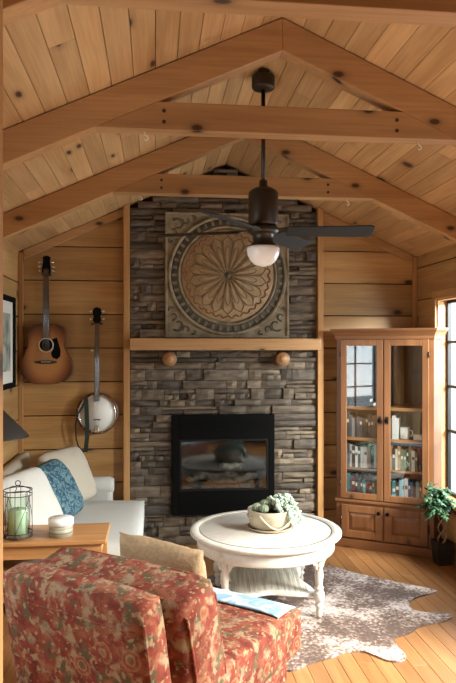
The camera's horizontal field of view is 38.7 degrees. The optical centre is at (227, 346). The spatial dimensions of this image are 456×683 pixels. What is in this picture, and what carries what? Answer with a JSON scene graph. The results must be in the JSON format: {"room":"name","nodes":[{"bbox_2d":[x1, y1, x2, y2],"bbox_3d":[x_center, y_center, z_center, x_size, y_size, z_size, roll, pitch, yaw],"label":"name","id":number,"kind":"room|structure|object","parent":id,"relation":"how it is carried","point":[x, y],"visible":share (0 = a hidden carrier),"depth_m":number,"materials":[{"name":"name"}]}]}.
{"room":"living room","nodes":[
{"label":"living room","id":0,"kind":"room"},
{"bbox_2d":[3,241,18,466],"bbox_3d":[-1.363,0.443,1.809,0.105,2.453,7.100,0,0,-6],"label":"wall","id":1,"kind":"structure","parent":0,"point":[10,255],"depth_m":5.01,"materials":[{"name":"brown wood"}]},
{"bbox_2d":[3,294,15,389],"bbox_3d":[-1.621,-0.035,4.709,0.027,0.690,0.660,0,0,-6],"label":"picture frame","id":2,"kind":"object","parent":1,"relation":"attached to","point":[9,303],"visible":0.94,"depth_m":4.88,"materials":[{"name":"black wood"}]},
{"bbox_2d":[3,312,9,371],"bbox_3d":[-1.622,-0.035,4.709,0.002,0.430,0.400,0,0,-6],"label":"print","id":3,"kind":"object","parent":2,"relation":"attached to","point":[6,315],"depth_m":4.78},
{"bbox_2d":[17,165,417,524],"bbox_3d":[-0.035,0.010,5.511,3.600,3.320,0.060,0,0,-6],"label":"wall","id":4,"kind":"structure","parent":0,"point":[366,285],"depth_m":5.38,"materials":[{"name":"brown wood"}]},
{"bbox_2d":[18,252,23,454],"bbox_3d":[-1.680,0.441,5.277,0.035,2.418,0.035,0,0,-6],"label":"trim","id":5,"kind":"structure","parent":4,"relation":"attached to","point":[20,254],"depth_m":5.26,"materials":[{"name":"brown wood"}]},
{"bbox_2d":[24,208,122,258],"bbox_3d":[-1.261,-0.933,5.327,0.801,0.430,0.029,0,0,-6],"label":"trim","id":6,"kind":"structure","parent":4,"relation":"attached to","point":[118,214],"depth_m":5.31,"materials":[{"name":"brown wood"}]},
{"bbox_2d":[123,204,129,499],"bbox_3d":[-0.833,0.239,5.347,0.050,2.822,0.084,0,0,-6],"label":"trim","id":7,"kind":"structure","parent":4,"relation":"attached to","point":[126,209],"depth_m":5.31,"materials":[{"name":"brown wood"}]},
{"bbox_2d":[316,207,323,517],"bbox_3d":[0.779,0.234,5.528,0.050,2.832,0.084,0,0,-6],"label":"trim","id":8,"kind":"structure","parent":4,"relation":"attached to","point":[319,212],"depth_m":5.49,"materials":[{"name":"brown wood"}]},
{"bbox_2d":[324,212,412,263],"bbox_3d":[1.201,-0.942,5.603,0.803,0.431,0.029,0,0,-6],"label":"trim","id":9,"kind":"structure","parent":4,"relation":"attached to","point":[385,246],"depth_m":5.60,"materials":[{"name":"brown wood"}]},
{"bbox_2d":[412,257,416,327],"bbox_3d":[1.622,0.436,5.647,0.035,2.427,0.035,0,0,-6],"label":"trim","id":10,"kind":"structure","parent":4,"relation":"attached to","point":[414,264],"depth_m":5.63,"materials":[{"name":"brown wood"}]},
{"bbox_3d":[-1.464,-0.618,5.251,0.067,0.095,0.132,0,0,-6],"label":"hanger","id":11,"kind":"object","parent":4,"relation":"attached to","visible":0},
{"bbox_2d":[20,256,73,383],"bbox_3d":[-1.464,-0.218,5.252,0.416,1.035,0.105,0,0,-6],"label":"acoustic guitar","id":12,"kind":"object","parent":11,"relation":"hanging from","point":[46,359],"visible":1,"depth_m":5.21,"materials":[{"name":"brown wood"}]},
{"bbox_3d":[-1.065,-0.208,5.303,0.092,0.064,0.118,0,0,-6],"label":"hanger","id":13,"kind":"object","parent":4,"relation":"attached to","visible":0},
{"bbox_2d":[75,307,118,452],"bbox_3d":[-1.067,0.267,5.286,0.348,1.181,0.126,0,0,-6],"label":"banjo","id":14,"kind":"object","parent":13,"relation":"hanging from","point":[97,412],"visible":0.99,"depth_m":5.25,"materials":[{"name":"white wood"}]},
{"bbox_2d":[130,169,316,544],"bbox_3d":[-0.029,0.083,5.450,1.570,3.135,0.102,0,0,-6],"label":"wall","id":15,"kind":"structure","parent":0,"point":[199,381],"depth_m":5.41,"materials":[{"name":"stone"}]},
{"bbox_2d":[162,352,176,365],"bbox_3d":[-0.478,0.099,5.319,0.116,0.116,0.112,0,0,-6],"label":"corbel","id":16,"kind":"object","parent":15,"relation":"attached to","point":[169,358],"visible":1,"depth_m":5.26,"materials":[{"name":"brown wood"}]},
{"bbox_2d":[172,413,273,515],"bbox_3d":[-0.056,0.977,5.583,0.855,0.825,0.391,0,0,-6],"label":"fireplace insert","id":17,"kind":"object","parent":15,"relation":"in","point":[200,442],"visible":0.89,"depth_m":5.42,"materials":[{"name":"black metal"}]},
{"bbox_2d":[186,474,203,482],"bbox_3d":[-0.284,1.111,5.485,0.152,0.076,0.051,0,0,-10],"label":"log","id":18,"kind":"object","parent":17,"relation":"on","point":[196,477],"visible":1,"depth_m":5.47,"materials":[{"name":"wood"}]},
{"bbox_2d":[193,471,245,479],"bbox_3d":[-0.070,1.113,5.607,0.458,0.084,0.073,0,0,-11],"label":"log","id":19,"kind":"object","parent":17,"relation":"on","point":[227,474],"visible":0.59,"depth_m":5.58,"materials":[{"name":"wood"}]},
{"bbox_2d":[219,462,242,469],"bbox_3d":[0.026,1.019,5.566,0.218,0.073,0.052,0,0,-30],"label":"log","id":20,"kind":"object","parent":19,"relation":"on","point":[232,465],"visible":1,"depth_m":5.54,"materials":[{"name":"wood"}]},
{"bbox_2d":[207,478,235,483],"bbox_3d":[-0.052,1.133,5.488,0.246,0.052,0.042,0,0,-6],"label":"log","id":21,"kind":"object","parent":17,"relation":"on","point":[226,480],"visible":1,"depth_m":5.47,"materials":[{"name":"wood"}]},
{"bbox_2d":[182,479,264,488],"bbox_3d":[-0.052,1.179,5.597,0.705,0.029,0.245,0,0,-6],"label":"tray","id":22,"kind":"object","parent":17,"relation":"on","point":[200,484],"depth_m":5.51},
{"bbox_2d":[232,472,256,482],"bbox_3d":[0.139,1.114,5.529,0.216,0.093,0.064,0,0,-18],"label":"log","id":23,"kind":"object","parent":17,"relation":"in","point":[249,475],"visible":1,"depth_m":5.51,"materials":[{"name":"wood"}]},
{"bbox_2d":[129,338,320,349],"bbox_3d":[-0.018,-0.022,5.353,1.564,0.095,0.173,0,0,-6],"label":"mantel shelf","id":24,"kind":"object","parent":15,"relation":"attached to","point":[134,343],"visible":1,"depth_m":5.26,"materials":[{"name":"brown wood"}]},
{"bbox_2d":[165,212,288,337],"bbox_3d":[-0.002,-0.594,5.399,1.040,1.040,0.053,0,0,-6],"label":"wall medallion","id":25,"kind":"object","parent":24,"relation":"on","point":[213,289],"visible":0.93,"depth_m":5.38,"materials":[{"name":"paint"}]},
{"bbox_2d":[274,352,289,365],"bbox_3d":[0.450,0.101,5.423,0.116,0.116,0.112,0,0,-6],"label":"corbel","id":26,"kind":"object","parent":15,"relation":"attached to","point":[281,358],"visible":1,"depth_m":5.37,"materials":[{"name":"brown wood"}]},
{"bbox_2d":[3,4,455,256],"bbox_3d":[0.356,-1.168,2.027,3.600,0.896,7.150,0,0,-6],"label":"ceiling","id":27,"kind":"structure","parent":0,"point":[58,56],"depth_m":3.09,"materials":[{"name":"brown wood"}]},
{"bbox_2d":[3,18,455,170],"bbox_3d":[0.240,-1.075,3.061,3.352,0.912,0.089,0,0,-6],"label":"roof truss","id":28,"kind":"object","parent":27,"relation":"attached to","point":[143,103],"visible":1,"depth_m":3.01,"materials":[{"name":"brown wood"}]},
{"bbox_2d":[3,136,455,243],"bbox_3d":[0.103,-1.075,4.289,3.352,0.912,0.089,0,0,-6],"label":"roof truss","id":29,"kind":"object","parent":27,"relation":"attached to","point":[144,175],"visible":0.79,"depth_m":4.24,"materials":[{"name":"brown wood"}]},
{"bbox_2d":[3,0,455,26],"bbox_3d":[0.367,-1.075,1.933,3.352,0.912,0.089,0,0,-6],"label":"ceiling beam","id":30,"kind":"structure","parent":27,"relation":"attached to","point":[412,12],"depth_m":1.90,"materials":[{"name":"brown wood"}]},
{"bbox_2d":[156,68,374,266],"bbox_3d":[0.172,-0.989,3.645,1.098,1.088,0.804,0,0,-30],"label":"ceiling fan","id":31,"kind":"object","parent":27,"relation":"hanging from","point":[262,224],"visible":1,"depth_m":3.56,"materials":[{"name":"brown metal"}]},
{"bbox_2d":[3,545,455,682],"bbox_3d":[0.423,1.675,2.015,3.689,0.050,7.110,0,0,-6],"label":"floor","id":32,"kind":"structure","parent":0,"point":[430,650],"depth_m":3.67,"materials":[{"name":"brown wood"}]},
{"bbox_2d":[3,523,109,572],"bbox_3d":[-1.078,1.350,3.670,0.795,0.600,0.355,0,0,-6],"label":"side table","id":33,"kind":"object","parent":32,"relation":"on","point":[90,536],"visible":0.52,"depth_m":3.54,"materials":[{"name":"brown wood"}]},
{"bbox_2d":[3,410,28,440],"bbox_3d":[-1.313,0.690,3.646,0.379,0.720,0.379,0,0,-6],"label":"table lamp","id":34,"kind":"object","parent":33,"relation":"on","point":[12,430],"visible":0.75,"depth_m":3.59,"materials":[{"name":"grey fabric"}]},
{"bbox_2d":[3,480,32,540],"bbox_3d":[-1.159,0.891,3.588,0.157,0.310,0.157,0,0,-6],"label":"candle lantern","id":35,"kind":"object","parent":33,"relation":"on","point":[16,516],"visible":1,"depth_m":3.55,"materials":[{"name":"grey metal"}]},
{"bbox_2d":[8,507,26,536],"bbox_3d":[-1.159,0.965,3.588,0.099,0.143,0.099,0,0,-13],"label":"candle","id":36,"kind":"object","parent":35,"relation":"on","point":[16,515],"depth_m":3.55,"materials":[{"name":"green wax"}]},
{"bbox_2d":[3,559,43,572],"bbox_3d":[-1.078,1.235,3.671,0.685,0.020,0.297,0,0,-6],"label":"shelf","id":37,"kind":"object","parent":33,"relation":"attached to","point":[7,564],"depth_m":3.69,"materials":[{"name":"brown wood"}]},
{"bbox_2d":[48,515,73,538],"bbox_3d":[-0.930,1.000,3.622,0.138,0.099,0.138,0,0,-6],"label":"candle tin","id":38,"kind":"object","parent":33,"relation":"on","point":[60,526],"visible":1,"depth_m":3.57,"materials":[{"name":"white"}]},
{"bbox_2d":[3,452,143,602],"bbox_3d":[-1.109,1.244,4.617,1.006,0.812,1.363,0,0,-6],"label":"sofa","id":39,"kind":"object","parent":32,"relation":"on","point":[124,516],"visible":0.23,"depth_m":4.71,"materials":[{"name":"beige fabric"}]},
{"bbox_2d":[3,467,63,525],"bbox_3d":[-1.249,0.995,4.087,0.272,0.419,0.464,0,0,23],"label":"throw pillow","id":40,"kind":"object","parent":39,"relation":"on","point":[44,503],"visible":0.51,"depth_m":4.05,"materials":[{"name":"white fabric"}]},
{"bbox_2d":[36,459,83,515],"bbox_3d":[-1.187,0.995,4.526,0.254,0.384,0.440,0,0,15],"label":"throw pillow","id":41,"kind":"object","parent":39,"relation":"on","point":[64,486],"visible":0.54,"depth_m":4.52,"materials":[{"name":"blue fabric"}]},
{"bbox_2d":[37,446,96,501],"bbox_3d":[-1.208,0.977,4.895,0.266,0.408,0.462,0,0,36],"label":"throw pillow","id":42,"kind":"object","parent":39,"relation":"on","point":[74,459],"visible":0.59,"depth_m":4.91,"materials":[{"name":"beige fabric"}]},
{"bbox_2d":[73,500,143,555],"bbox_3d":[-1.030,1.300,4.559,0.860,0.204,1.220,0,0,-6],"label":"seat cushion","id":43,"kind":"object","parent":39,"relation":"on","point":[124,516],"depth_m":4.60,"materials":[{"name":"beige fabric"}]},
{"bbox_2d":[3,547,300,682],"bbox_3d":[-0.261,1.222,2.624,0.755,0.857,1.056,0,0,32],"label":"armchair","id":44,"kind":"object","parent":32,"relation":"on","point":[74,615],"visible":0.98,"depth_m":2.23,"materials":[{"name":"red fabric"}]},
{"bbox_2d":[38,547,224,682],"bbox_3d":[-0.379,1.030,2.418,0.740,0.465,0.326,0,0,32],"label":"cushion","id":45,"kind":"object","parent":44,"relation":"on","point":[193,649],"depth_m":2.23,"materials":[{"name":"red fabric"}]},
{"bbox_2d":[119,532,206,577],"bbox_3d":[-0.269,0.951,2.672,0.431,0.343,0.186,0,0,28],"label":"throw pillow","id":46,"kind":"object","parent":44,"relation":"on","point":[164,553],"visible":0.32,"depth_m":2.58,"materials":[{"name":"beige fabric"}]},
{"bbox_2d":[213,587,294,617],"bbox_3d":[-0.041,1.147,3.003,0.696,0.028,0.166,0,0,32],"label":"magazine","id":47,"kind":"object","parent":44,"relation":"on","point":[275,609],"visible":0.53,"depth_m":2.89,"materials":[{"name":"white paper"}]},
{"bbox_2d":[217,601,300,682],"bbox_3d":[-0.232,1.255,2.686,0.740,0.227,0.920,0,0,32],"label":"seat cushion","id":48,"kind":"object","parent":44,"relation":"on","point":[257,645],"depth_m":2.64,"materials":[{"name":"red fabric"}]},
{"bbox_2d":[207,564,451,671],"bbox_3d":[0.515,1.645,4.140,1.832,0.009,1.642,0,0,-6],"label":"cowhide rug","id":49,"kind":"object","parent":32,"relation":"on","point":[361,613],"visible":0.56,"depth_m":3.96,"materials":[{"name":"grey fur"}]},
{"bbox_2d":[190,510,341,617],"bbox_3d":[0.242,1.404,4.200,0.974,0.468,0.974,0,0,0],"label":"coffee table","id":50,"kind":"object","parent":49,"relation":"on","point":[256,564],"visible":0.8,"depth_m":3.97,"materials":[{"name":"white paint"}]},
{"bbox_2d":[221,566,313,596],"bbox_3d":[0.242,1.509,4.200,0.544,0.022,0.544,0,0,-5],"label":"shelf","id":51,"kind":"object","parent":50,"relation":"attached to","point":[254,582],"depth_m":4.12,"materials":[{"name":"white paint"}]},
{"bbox_2d":[247,522,291,533],"bbox_3d":[0.270,1.161,4.200,0.292,0.018,0.292,0,0,-6],"label":"saucer","id":52,"kind":"object","parent":50,"relation":"on","point":[250,527],"visible":0.41,"depth_m":4.10,"materials":[{"name":"beige ceramic"}]},
{"bbox_2d":[247,505,289,530],"bbox_3d":[0.270,1.099,4.200,0.302,0.118,0.291,0,0,-6],"label":"bowl","id":53,"kind":"object","parent":52,"relation":"on","point":[272,520],"visible":0.75,"depth_m":4.08,"materials":[{"name":"beige ceramic"}]},
{"bbox_2d":[252,503,260,511],"bbox_3d":[0.185,1.033,4.191,0.064,0.054,0.064,0,0,-6],"label":"cactus","id":54,"kind":"object","parent":53,"relation":"in","point":[255,506],"visible":0.92,"depth_m":4.17,"materials":[{"name":"green plant"}]},
{"bbox_2d":[259,504,268,512],"bbox_3d":[0.230,1.033,4.150,0.064,0.054,0.064,0,0,-6],"label":"cactus","id":55,"kind":"object","parent":53,"relation":"on","point":[263,508],"visible":0.92,"depth_m":4.13,"materials":[{"name":"green plant"}]},
{"bbox_2d":[260,499,271,509],"bbox_3d":[0.247,1.026,4.228,0.086,0.072,0.086,0,0,-6],"label":"cactus","id":56,"kind":"object","parent":53,"relation":"on","point":[267,502],"visible":0.62,"depth_m":4.21,"materials":[{"name":"green plant"}]},
{"bbox_2d":[267,493,303,525],"bbox_3d":[0.357,1.052,4.208,0.259,0.198,0.239,0,0,30],"label":"succulent","id":57,"kind":"object","parent":53,"relation":"in","point":[284,503],"visible":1,"depth_m":4.16,"materials":[{"name":"green plant"}]},
{"bbox_2d":[330,328,447,557],"bbox_3d":[1.360,0.750,5.438,0.956,1.800,0.539,0,0,24],"label":"bookcase","id":58,"kind":"object","parent":32,"relation":"on","point":[400,369],"visible":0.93,"depth_m":5.24,"materials":[{"name":"brown wood"}]},
{"bbox_2d":[347,441,352,466],"bbox_3d":[1.022,0.896,5.455,0.026,0.195,0.120,0,0,24],"label":"book","id":59,"kind":"object","parent":58,"relation":"on","point":[349,442],"visible":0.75,"depth_m":5.40,"materials":[{"name":"grey paper"}]},
{"bbox_2d":[347,411,352,436],"bbox_3d":[1.021,0.644,5.455,0.024,0.199,0.121,0,0,24],"label":"book","id":60,"kind":"object","parent":58,"relation":"on","point":[349,412],"visible":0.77,"depth_m":5.40,"materials":[{"name":"grey paper"}]},
{"bbox_2d":[347,471,352,491],"bbox_3d":[1.021,1.158,5.455,0.024,0.212,0.120,0,0,24],"label":"book","id":61,"kind":"object","parent":58,"relation":"in","point":[349,473],"visible":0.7,"depth_m":5.40,"materials":[{"name":"teal paper"}]},
{"bbox_2d":[349,414,354,436],"bbox_3d":[1.041,0.656,5.446,0.018,0.176,0.120,0,0,24],"label":"book","id":62,"kind":"object","parent":58,"relation":"on","point":[352,415],"visible":0.75,"depth_m":5.39,"materials":[{"name":"grey paper"}]},
{"bbox_2d":[349,473,354,491],"bbox_3d":[1.041,1.166,5.446,0.018,0.195,0.120,0,0,24],"label":"book","id":63,"kind":"object","parent":58,"relation":"in","point":[352,474],"visible":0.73,"depth_m":5.39,"materials":[{"name":"grey paper"}]},
{"bbox_2d":[350,443,354,466],"bbox_3d":[1.042,0.902,5.445,0.017,0.184,0.121,0,0,24],"label":"book","id":64,"kind":"object","parent":58,"relation":"on","point":[352,443],"visible":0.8,"depth_m":5.39,"materials":[{"name":"grey paper"}]},
{"bbox_2d":[352,417,354,436],"bbox_3d":[1.061,0.666,5.437,0.024,0.155,0.120,0,0,24],"label":"book","id":65,"kind":"object","parent":58,"relation":"on","point":[353,418],"visible":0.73,"depth_m":5.38,"materials":[{"name":"grey paper"}]},
{"bbox_2d":[352,474,354,491],"bbox_3d":[1.063,1.167,5.436,0.028,0.193,0.121,0,0,24],"label":"book","id":66,"kind":"object","parent":58,"relation":"in","point":[353,476],"visible":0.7,"depth_m":5.38,"materials":[{"name":"red paper"}]},
{"bbox_2d":[352,444,357,466],"bbox_3d":[1.063,0.906,5.435,0.027,0.176,0.121,0,0,24],"label":"book","id":67,"kind":"object","parent":58,"relation":"on","point":[354,445],"visible":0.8,"depth_m":5.38,"materials":[{"name":"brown paper"}]},
{"bbox_2d":[355,445,359,466],"bbox_3d":[1.086,0.908,5.425,0.020,0.171,0.121,0,0,24],"label":"book","id":68,"kind":"object","parent":58,"relation":"on","point":[356,447],"visible":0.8,"depth_m":5.37,"materials":[{"name":"white paper"}]},
{"bbox_2d":[355,471,360,492],"bbox_3d":[1.086,1.156,5.425,0.021,0.215,0.121,0,0,24],"label":"book","id":69,"kind":"object","parent":58,"relation":"on","point":[358,474],"visible":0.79,"depth_m":5.37,"materials":[{"name":"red paper"}]},
{"bbox_2d":[358,445,362,466],"bbox_3d":[1.106,0.908,5.416,0.022,0.172,0.121,0,0,24],"label":"book","id":70,"kind":"object","parent":58,"relation":"on","point":[359,447],"visible":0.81,"depth_m":5.36,"materials":[{"name":"grey paper"}]},
{"bbox_2d":[359,416,364,436],"bbox_3d":[1.119,0.662,5.410,0.022,0.163,0.121,0,0,24],"label":"book","id":71,"kind":"object","parent":58,"relation":"on","point":[361,417],"visible":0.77,"depth_m":5.36,"materials":[{"name":"grey paper"}]},
{"bbox_2d":[349,402,375,406],"bbox_3d":[1.127,0.474,5.428,0.200,0.030,0.130,0,0,24],"label":"book","id":72,"kind":"object","parent":58,"relation":"on","point":[371,404],"visible":0.91,"depth_m":5.38,"materials":[{"name":"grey paper"}]},
{"bbox_2d":[349,397,372,402],"bbox_3d":[1.114,0.443,5.434,0.170,0.030,0.130,0,0,24],"label":"book","id":73,"kind":"object","parent":72,"relation":"on","point":[353,399],"visible":1,"depth_m":5.39,"materials":[{"name":"black paper"}]},
{"bbox_2d":[360,476,365,492],"bbox_3d":[1.124,1.173,5.408,0.017,0.182,0.121,0,0,24],"label":"book","id":74,"kind":"object","parent":58,"relation":"on","point":[363,477],"visible":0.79,"depth_m":5.35,"materials":[{"name":"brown paper"}]},
{"bbox_2d":[361,445,365,467],"bbox_3d":[1.129,0.908,5.406,0.028,0.171,0.120,0,0,24],"label":"book","id":75,"kind":"object","parent":58,"relation":"on","point":[362,447],"visible":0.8,"depth_m":5.35,"materials":[{"name":"grey paper"}]},
{"bbox_2d":[362,417,364,436],"bbox_3d":[1.141,0.663,5.401,0.025,0.162,0.120,0,0,24],"label":"book","id":76,"kind":"object","parent":58,"relation":"on","point":[363,418],"visible":0.61,"depth_m":5.35,"materials":[{"name":"brown paper"}]},
{"bbox_2d":[364,445,366,467],"bbox_3d":[1.155,0.907,5.394,0.026,0.174,0.121,0,0,24],"label":"book","id":77,"kind":"object","parent":58,"relation":"on","point":[365,447],"visible":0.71,"depth_m":5.34,"materials":[{"name":"white paper"}]},
{"bbox_2d":[365,413,368,437],"bbox_3d":[1.163,0.650,5.391,0.020,0.187,0.121,0,0,24],"label":"book","id":78,"kind":"object","parent":58,"relation":"on","point":[366,415],"visible":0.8,"depth_m":5.34,"materials":[{"name":"black paper"}]},
{"bbox_2d":[366,474,371,493],"bbox_3d":[1.169,1.162,5.388,0.027,0.204,0.120,0,0,24],"label":"book","id":79,"kind":"object","parent":58,"relation":"on","point":[369,476],"visible":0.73,"depth_m":5.33,"materials":[{"name":"red paper"}]},
{"bbox_2d":[367,443,373,467],"bbox_3d":[1.180,0.898,5.383,0.026,0.192,0.120,0,0,24],"label":"book","id":80,"kind":"object","parent":58,"relation":"on","point":[369,444],"visible":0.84,"depth_m":5.33,"materials":[{"name":"grey paper"}]},
{"bbox_2d":[368,414,372,437],"bbox_3d":[1.182,0.650,5.382,0.020,0.187,0.121,0,0,24],"label":"book","id":81,"kind":"object","parent":58,"relation":"on","point":[369,415],"visible":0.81,"depth_m":5.33,"materials":[{"name":"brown paper"}]},
{"bbox_2d":[369,477,372,493],"bbox_3d":[1.193,1.176,5.377,0.022,0.175,0.121,0,0,24],"label":"book","id":82,"kind":"object","parent":58,"relation":"in","point":[370,480],"visible":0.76,"depth_m":5.32,"materials":[{"name":"red paper"}]},
{"bbox_2d":[371,444,373,468],"bbox_3d":[1.205,0.902,5.372,0.028,0.184,0.120,0,0,24],"label":"book","id":83,"kind":"object","parent":58,"relation":"on","point":[372,446],"visible":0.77,"depth_m":5.32,"materials":[{"name":"black paper"}]},
{"bbox_2d":[371,414,373,437],"bbox_3d":[1.203,0.652,5.372,0.024,0.183,0.121,0,0,24],"label":"book","id":84,"kind":"object","parent":58,"relation":"on","point":[372,416],"visible":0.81,"depth_m":5.32,"materials":[{"name":"brown paper"}]},
{"bbox_2d":[372,477,374,493],"bbox_3d":[1.212,1.170,5.368,0.018,0.187,0.121,0,0,24],"label":"book","id":85,"kind":"object","parent":58,"relation":"in","point":[373,478],"visible":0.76,"depth_m":5.31,"materials":[{"name":"teal paper"}]},
{"bbox_2d":[374,443,376,468],"bbox_3d":[1.229,0.895,5.361,0.022,0.197,0.120,0,0,24],"label":"book","id":86,"kind":"object","parent":58,"relation":"on","point":[375,445],"visible":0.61,"depth_m":5.31,"materials":[{"name":"grey paper"}]},
{"bbox_2d":[374,413,376,437],"bbox_3d":[1.226,0.647,5.362,0.024,0.193,0.120,0,0,24],"label":"book","id":87,"kind":"object","parent":58,"relation":"on","point":[375,415],"visible":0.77,"depth_m":5.31,"materials":[{"name":"brown paper"}]},
{"bbox_2d":[392,414,396,438],"bbox_3d":[1.361,0.649,5.302,0.022,0.188,0.120,0,0,24],"label":"book","id":88,"kind":"object","parent":58,"relation":"on","point":[394,416],"visible":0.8,"depth_m":5.25,"materials":[{"name":"white paper"}]},
{"bbox_2d":[392,446,397,469],"bbox_3d":[1.362,0.905,5.301,0.023,0.178,0.121,0,0,24],"label":"book","id":89,"kind":"object","parent":58,"relation":"on","point":[394,447],"visible":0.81,"depth_m":5.25,"materials":[{"name":"black paper"}]},
{"bbox_2d":[392,479,397,495],"bbox_3d":[1.363,1.176,5.300,0.027,0.176,0.121,0,0,24],"label":"book","id":90,"kind":"object","parent":58,"relation":"in","point":[394,481],"visible":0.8,"depth_m":5.25,"materials":[{"name":"teal paper"}]},
{"bbox_2d":[395,447,397,469],"bbox_3d":[1.382,0.908,5.292,0.018,0.171,0.120,0,0,24],"label":"book","id":91,"kind":"object","parent":58,"relation":"on","point":[396,449],"visible":0.68,"depth_m":5.24,"materials":[{"name":"beige paper"}]},
{"bbox_2d":[395,417,400,438],"bbox_3d":[1.383,0.659,5.292,0.023,0.168,0.120,0,0,24],"label":"book","id":92,"kind":"object","parent":58,"relation":"on","point":[398,419],"visible":0.93,"depth_m":5.24,"materials":[{"name":"white paper"}]},
{"bbox_2d":[398,444,402,470],"bbox_3d":[1.401,0.897,5.283,0.022,0.194,0.121,0,0,24],"label":"book","id":93,"kind":"object","parent":58,"relation":"on","point":[400,446],"visible":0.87,"depth_m":5.23,"materials":[{"name":"brown paper"}]},
{"bbox_2d":[399,478,402,496],"bbox_3d":[1.411,1.168,5.279,0.021,0.192,0.120,0,0,24],"label":"book","id":94,"kind":"object","parent":58,"relation":"in","point":[400,480],"visible":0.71,"depth_m":5.22,"materials":[{"name":"blue paper"}]},
{"bbox_2d":[401,447,405,470],"bbox_3d":[1.422,0.908,5.274,0.023,0.172,0.121,0,0,24],"label":"book","id":95,"kind":"object","parent":58,"relation":"on","point":[402,449],"visible":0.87,"depth_m":5.22,"materials":[{"name":"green paper"}]},
{"bbox_2d":[402,476,404,496],"bbox_3d":[1.430,1.162,5.270,0.019,0.203,0.121,0,0,24],"label":"book","id":96,"kind":"object","parent":58,"relation":"on","point":[403,479],"visible":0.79,"depth_m":5.22,"materials":[{"name":"blue paper"}]},
{"bbox_2d":[400,427,412,439],"bbox_3d":[1.436,0.697,5.250,0.076,0.095,0.095,0,0,-33],"label":"mug","id":97,"kind":"object","parent":58,"relation":"on","point":[404,431],"visible":1,"depth_m":5.23,"materials":[{"name":"white ceramic"}]},
{"bbox_2d":[406,447,408,470],"bbox_3d":[1.461,0.903,5.256,0.018,0.181,0.121,0,0,24],"label":"book","id":98,"kind":"object","parent":58,"relation":"on","point":[407,448],"visible":0.79,"depth_m":5.20,"materials":[{"name":"black paper"}]},
{"bbox_2d":[405,476,409,496],"bbox_3d":[1.452,1.159,5.260,0.027,0.209,0.121,0,0,24],"label":"book","id":99,"kind":"object","parent":58,"relation":"on","point":[407,478],"visible":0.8,"depth_m":5.21,"materials":[{"name":"white paper"}]},
{"bbox_2d":[408,478,412,496],"bbox_3d":[1.474,1.166,5.250,0.019,0.196,0.121,0,0,24],"label":"book","id":100,"kind":"object","parent":58,"relation":"on","point":[410,479],"visible":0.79,"depth_m":5.20,"materials":[{"name":"blue paper"}]},
{"bbox_2d":[409,445,413,470],"bbox_3d":[1.479,0.895,5.248,0.020,0.198,0.120,0,0,24],"label":"book","id":101,"kind":"object","parent":58,"relation":"on","point":[411,447],"visible":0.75,"depth_m":5.20,"materials":[{"name":"yellow paper"}]},
{"bbox_2d":[411,449,416,471],"bbox_3d":[1.501,0.910,5.238,0.026,0.166,0.121,0,0,24],"label":"book","id":102,"kind":"object","parent":58,"relation":"on","point":[413,451],"visible":0.87,"depth_m":5.19,"materials":[{"name":"white paper"}]},
{"bbox_2d":[413,481,415,497],"bbox_3d":[1.511,1.177,5.234,0.018,0.173,0.120,0,0,24],"label":"book","id":103,"kind":"object","parent":58,"relation":"in","point":[414,484],"visible":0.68,"depth_m":5.18,"materials":[{"name":"black paper"}]},
{"bbox_2d":[415,451,417,471],"bbox_3d":[1.522,0.916,5.228,0.019,0.156,0.121,0,0,24],"label":"book","id":104,"kind":"object","parent":58,"relation":"on","point":[416,452],"visible":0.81,"depth_m":5.17,"materials":[{"name":"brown paper"}]},
{"bbox_2d":[413,434,421,440],"bbox_3d":[1.530,0.724,5.208,0.082,0.042,0.072,0,0,24],"label":"box","id":105,"kind":"object","parent":58,"relation":"on","point":[415,436],"visible":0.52,"depth_m":5.18,"materials":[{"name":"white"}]},
{"bbox_2d":[416,479,420,497],"bbox_3d":[1.532,1.166,5.225,0.024,0.195,0.120,0,0,24],"label":"book","id":106,"kind":"object","parent":58,"relation":"on","point":[418,481],"visible":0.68,"depth_m":5.17,"materials":[{"name":"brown paper"}]},
{"bbox_2d":[418,445,421,471],"bbox_3d":[1.544,0.895,5.219,0.025,0.198,0.120,0,0,24],"label":"book","id":107,"kind":"object","parent":58,"relation":"on","point":[419,446],"visible":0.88,"depth_m":5.17,"materials":[{"name":"black paper"}]},
{"bbox_2d":[419,481,421,498],"bbox_3d":[1.552,1.174,5.215,0.018,0.179,0.121,0,0,24],"label":"book","id":108,"kind":"object","parent":58,"relation":"on","point":[420,483],"visible":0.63,"depth_m":5.16,"materials":[{"name":"brown paper"}]},
{"bbox_2d":[416,483,455,565],"bbox_3d":[1.588,1.341,4.905,0.295,0.618,0.282,0,0,-10],"label":"potted tree","id":109,"kind":"object","parent":32,"relation":"on","point":[442,548],"visible":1,"depth_m":4.89,"materials":[{"name":"green plant"}]},
{"bbox_2d":[417,244,455,564],"bbox_3d":[2.081,0.439,2.196,0.105,2.462,7.100,0,0,-6],"label":"wall","id":110,"kind":"structure","parent":0,"point":[436,270],"depth_m":5.27,"materials":[{"name":"brown wood"}]},
{"bbox_2d":[432,287,455,510],"bbox_3d":[1.780,0.403,4.713,0.140,1.705,1.200,0,0,-6],"label":"window","id":111,"kind":"structure","parent":110,"relation":"in","point":[441,308],"depth_m":5.23,"materials":[{"name":"brown wood"}]},
{"bbox_3d":[-0.897,0.443,1.177,0.678,2.413,0.070,0,0,-6],"label":"wall partition","id":112,"kind":"structure","parent":0,"visible":0},
{"bbox_2d":[0,0,2,682],"bbox_3d":[-0.498,0.365,1.222,0.124,2.570,0.100,0,0,-6],"label":"trim","id":113,"kind":"structure","parent":112,"relation":"attached to","point":[1,1],"depth_m":1.26,"materials":[{"name":"brown wood"}]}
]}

